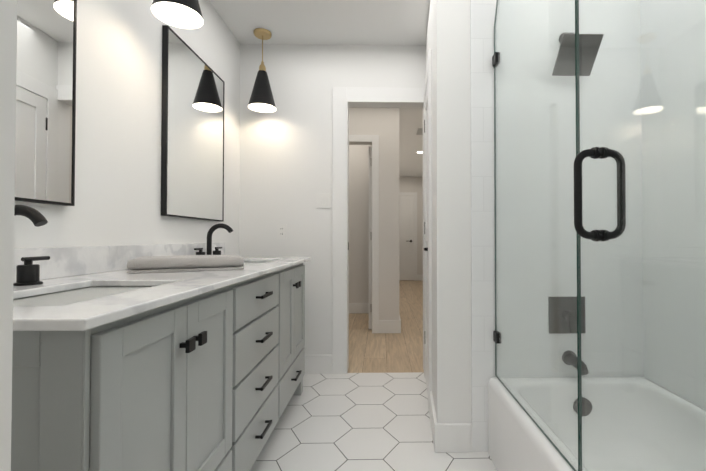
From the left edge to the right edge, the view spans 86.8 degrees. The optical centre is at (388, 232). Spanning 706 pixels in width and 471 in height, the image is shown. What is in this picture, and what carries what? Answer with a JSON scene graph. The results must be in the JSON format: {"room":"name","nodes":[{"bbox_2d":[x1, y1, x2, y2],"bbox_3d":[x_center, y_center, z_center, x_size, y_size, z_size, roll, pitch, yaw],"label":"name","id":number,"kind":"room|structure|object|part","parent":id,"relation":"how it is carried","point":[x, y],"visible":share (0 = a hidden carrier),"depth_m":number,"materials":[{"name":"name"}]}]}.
{"room":"bathroom","nodes":[
{"label":"bathroom","id":0,"kind":"room"},
{"bbox_2d":[0,0,16,470],"bbox_3d":[-0.302,-0.227,0.217,1.560,2.500,0.100,0,-1,-1],"label":"wall","id":1,"kind":"structure","parent":0,"point":[8,36],"depth_m":0.26,"materials":[{"name":"white paint"}]},
{"bbox_2d":[14,0,239,255],"bbox_3d":[-1.140,-0.221,0.632,0.100,2.500,4.564,0,-1,-1],"label":"wall","id":2,"kind":"structure","parent":0,"point":[118,122],"depth_m":1.58,"materials":[{"name":"white paint"}]},
{"bbox_2d":[15,0,76,205],"bbox_3d":[-1.081,-0.565,0.947,0.026,0.935,0.660,0,-1,-1],"label":"mirror","id":3,"kind":"object","parent":2,"relation":"attached to","point":[45,105],"visible":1,"depth_m":1.17,"materials":[{"name":"black mirror"}]},
{"bbox_2d":[51,243,206,276],"bbox_3d":[-1.095,0.101,1.547,0.020,0.100,1.920,0,-1,-1],"label":"backsplash","id":4,"kind":"structure","parent":2,"relation":"attached to","point":[65,261],"depth_m":1.40,"materials":[{"name":"white stone"}]},
{"bbox_2d":[161,25,224,221],"bbox_3d":[-1.105,-0.548,2.146,0.026,0.935,0.660,0,-1,-1],"label":"mirror","id":5,"kind":"object","parent":2,"relation":"attached to","point":[192,148],"visible":1,"depth_m":2.04,"materials":[{"name":"black mirror"}]},
{"bbox_2d":[209,0,429,176],"bbox_3d":[-0.133,-1.467,3.839,3.600,0.080,11.100,0,-1,-1],"label":"ceiling","id":6,"kind":"structure","parent":0,"point":[354,22],"depth_m":2.57,"materials":[{"name":"paint"}]},
{"bbox_2d":[151,0,203,28],"bbox_3d":[-0.888,-1.186,1.569,0.194,0.544,0.194,0,-1,-1],"label":"pendant light","id":7,"kind":"object","parent":6,"relation":"hanging from","point":[185,14],"visible":1,"depth_m":1.62,"materials":[{"name":"black metal"}]},
{"bbox_2d":[248,28,275,112],"bbox_3d":[-0.910,-1.170,2.674,0.194,0.544,0.194,0,-1,-1],"label":"pendant light","id":8,"kind":"object","parent":6,"relation":"hanging from","point":[261,99],"visible":0.98,"depth_m":2.64,"materials":[{"name":"black metal"}]},
{"bbox_2d":[416,128,422,134],"bbox_3d":[0.567,-1.402,5.152,0.350,0.012,0.300,0,-1,-1],"label":"ceiling vent","id":9,"kind":"object","parent":6,"relation":"in","point":[419,131],"visible":0.33,"depth_m":5.13,"materials":[{"name":"grey metal"}]},
{"bbox_2d":[239,44,425,354],"bbox_3d":[-0.411,-0.190,2.879,1.446,2.500,0.100,0,-1,-1],"label":"wall","id":10,"kind":"structure","parent":0,"point":[286,152],"depth_m":2.83,"materials":[{"name":"white paint"}]},
{"bbox_2d":[277,224,286,238],"bbox_3d":[-0.811,-0.011,2.814,0.070,0.114,0.008,0,-1,-1],"label":"electrical outlet plate","id":11,"kind":"object","parent":10,"relation":"attached to","point":[281,231],"visible":1,"depth_m":2.81,"materials":[{"name":"white plastic"}]},
{"bbox_2d":[316,193,330,207],"bbox_3d":[-0.496,-0.245,2.823,0.116,0.114,0.008,0,-1,-1],"label":"switch plate","id":12,"kind":"object","parent":10,"relation":"attached to","point":[323,200],"visible":1,"depth_m":2.82,"materials":[{"name":"white plastic"}]},
{"bbox_2d":[332,87,423,373],"bbox_3d":[-0.075,-0.025,2.871,0.708,2.169,0.124,0,-1,-1],"label":"door frame","id":13,"kind":"structure","parent":10,"relation":"attached to","point":[345,99],"depth_m":2.82,"materials":[{"name":"white paint"}]},
{"bbox_2d":[349,145,371,302],"bbox_3d":[-0.893,-0.159,5.106,1.730,2.500,0.100,0,-1,-1],"label":"wall","id":14,"kind":"structure","parent":0,"point":[358,223],"depth_m":5.07,"materials":[{"name":"paint"}]},
{"bbox_2d":[349,303,368,313],"bbox_3d":[-0.892,1.020,5.031,1.730,0.140,0.015,0,-1,-1],"label":"baseboard","id":15,"kind":"structure","parent":14,"relation":"attached to","point":[353,307],"depth_m":5.03,"materials":[{"name":"white paint"}]},
{"bbox_2d":[349,108,388,319],"bbox_3d":[-0.882,-0.174,4.056,1.710,2.500,0.120,0,-1,-1],"label":"wall","id":16,"kind":"structure","parent":0,"point":[383,123],"depth_m":4.02,"materials":[{"name":"paint"}]},
{"bbox_2d":[349,135,378,332],"bbox_3d":[-0.560,0.008,3.992,0.903,2.135,0.015,0,-1,-1],"label":"door frame","id":17,"kind":"structure","parent":16,"relation":"attached to","point":[374,139],"depth_m":4.00,"materials":[{"name":"white paint"}]},
{"bbox_2d":[369,147,371,328],"bbox_3d":[-0.212,0.058,4.507,0.042,2.030,0.778,0,-1,-1],"label":"door","id":18,"kind":"structure","parent":17,"relation":"attached to","point":[370,241],"depth_m":4.13,"materials":[{"name":"white paint"}]},
{"bbox_3d":[-0.195,0.022,4.126,0.022,1.710,0.014,0,-1,-1],"label":"trim of the hall hinges","id":19,"kind":"part","parent":18,"relation":"part of","materials":[{"name":"white wood"}]},
{"bbox_2d":[250,280,496,470],"bbox_3d":[-0.287,1.115,4.700,3.126,0.060,9.100,0,-1,-1],"label":"floor","id":20,"kind":"structure","parent":0,"point":[357,422],"depth_m":2.13,"materials":[{"name":"tile"}]},
{"bbox_2d":[11,261,306,470],"bbox_3d":[-0.807,0.607,1.556,0.596,0.868,1.820,0,-1,-1],"label":"bathroom vanity","id":21,"kind":"object","parent":20,"relation":"on","point":[116,366],"depth_m":0.90,"materials":[{"name":"grey paint"}]},
{"bbox_2d":[13,257,310,332],"bbox_3d":[-0.807,0.161,1.552,0.596,0.020,1.920,0,-1,-1],"label":"countertop","id":22,"kind":"structure","parent":21,"relation":"on","point":[76,316],"depth_m":0.84,"materials":[{"name":"white stone"}]},
{"bbox_2d":[13,205,50,288],"bbox_3d":[-0.954,0.036,0.941,0.166,0.214,0.324,0,-1,-1],"label":"faucet","id":23,"kind":"object","parent":22,"relation":"on","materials":[{"name":"black metal"}]},
{"bbox_2d":[13,281,162,304],"bbox_3d":[-0.776,0.230,0.931,0.345,0.160,0.504,0,-1,-1],"label":"sink","id":24,"kind":"object","parent":22,"relation":"in","point":[58,294],"depth_m":1.02,"materials":[{"name":"white ceramic"}]},
{"bbox_2d":[126,255,243,272],"bbox_3d":[-0.834,0.123,1.559,0.405,0.054,0.271,0,-1,-26],"label":"towel","id":25,"kind":"object","parent":22,"relation":"on","point":[158,264],"visible":1,"depth_m":1.45,"materials":[{"name":"grey fabric"}]},
{"bbox_2d":[191,223,232,254],"bbox_3d":[-0.977,0.052,2.130,0.166,0.214,0.324,0,-1,-1],"label":"faucet","id":26,"kind":"object","parent":22,"relation":"on","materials":[{"name":"black metal"}]},
{"bbox_2d":[247,257,278,260],"bbox_3d":[-0.800,0.247,2.126,0.345,0.160,0.504,0,-1,-1],"label":"sink","id":27,"kind":"object","parent":22,"relation":"in","point":[248,258],"depth_m":2.36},
{"bbox_2d":[488,376,705,470],"bbox_3d":[0.865,0.854,1.031,0.758,0.360,1.506,0,-1,-1],"label":"bathtub","id":28,"kind":"object","parent":20,"relation":"on","point":[518,440],"visible":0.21,"depth_m":1.61,"materials":[{"name":"white ceramic"}]},
{"bbox_2d":[492,0,705,470],"bbox_3d":[0.527,-0.257,1.040,0.129,1.858,1.508,0,-1,-1],"label":"glass","id":29,"kind":"object","parent":28,"relation":"on","point":[601,152],"visible":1,"depth_m":1.03,"materials":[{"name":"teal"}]},
{"bbox_2d":[389,108,398,319],"bbox_3d":[-0.005,-0.140,6.493,0.140,2.500,4.960,0,-1,-1],"label":"wall","id":30,"kind":"structure","parent":0,"point":[393,112],"depth_m":4.01,"materials":[{"name":"paint"}]},
{"bbox_2d":[396,314,400,332],"bbox_3d":[0.085,1.040,6.472,0.040,0.140,4.975,0,-1,-1],"label":"baseboard","id":31,"kind":"structure","parent":30,"relation":"attached to","point":[398,321],"depth_m":3.98,"materials":[{"name":"white paint"}]},
{"bbox_2d":[399,177,422,274],"bbox_3d":[-0.485,-0.104,9.014,2.700,2.500,0.100,0,-1,-1],"label":"wall","id":32,"kind":"structure","parent":0,"point":[410,184],"depth_m":8.99,"materials":[{"name":"paint"}]},
{"bbox_2d":[399,192,416,280],"bbox_3d":[0.329,0.082,8.963,0.705,2.125,0.030,0,-1,-1],"label":"door","id":33,"kind":"structure","parent":32,"relation":"attached to","point":[407,234],"depth_m":8.96,"materials":[{"name":"white paint"}]},
{"bbox_2d":[426,0,471,422],"bbox_3d":[0.303,-0.197,2.371,0.165,2.500,1.144,0,-1,-1],"label":"wall","id":34,"kind":"structure","parent":0,"point":[448,37],"depth_m":1.80,"materials":[{"name":"white paint"}]},
{"bbox_2d":[305,355,471,452],"bbox_3d":[-0.353,0.971,1.532,1.510,0.140,2.564,0,-1,-1],"label":"baseboard","id":35,"kind":"structure","parent":34,"relation":"attached to","point":[452,437],"depth_m":1.77,"materials":[{"name":"white paint"}]},
{"bbox_2d":[423,49,436,444],"bbox_3d":[0.248,-0.013,2.312,0.018,2.130,1.035,0,-1,3],"label":"door frame","id":36,"kind":"structure","parent":34,"relation":"attached to","point":[427,115],"depth_m":2.19,"materials":[{"name":"white paint"}]},
{"bbox_2d":[424,120,427,250],"bbox_3d":[0.244,-0.015,2.530,0.054,1.640,0.432,0,-1,-1],"label":"door","id":37,"kind":"structure","parent":36,"relation":"attached to","point":[425,249],"depth_m":2.73,"materials":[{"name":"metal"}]},
{"bbox_2d":[640,0,705,409],"bbox_3d":[1.297,-0.215,1.109,0.100,2.500,1.820,0,-1,-1],"label":"wall","id":38,"kind":"structure","parent":0,"point":[680,206],"depth_m":1.60,"materials":[{"name":"tile"}]},
{"bbox_2d":[470,0,643,451],"bbox_3d":[0.854,-0.197,2.378,0.936,2.500,1.152,0,-1,-1],"label":"wall tile","id":39,"kind":"structure","parent":38,"relation":"attached to","point":[482,15],"depth_m":1.80,"materials":[{"name":"white tile"}]},
{"bbox_2d":[548,32,603,374],"bbox_3d":[0.859,-0.168,1.715,0.176,1.616,0.172,0,-1,-1],"label":"shower fixture","id":40,"kind":"object","parent":39,"relation":"attached to","point":[598,40],"depth_m":1.74,"materials":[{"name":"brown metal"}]}
]}

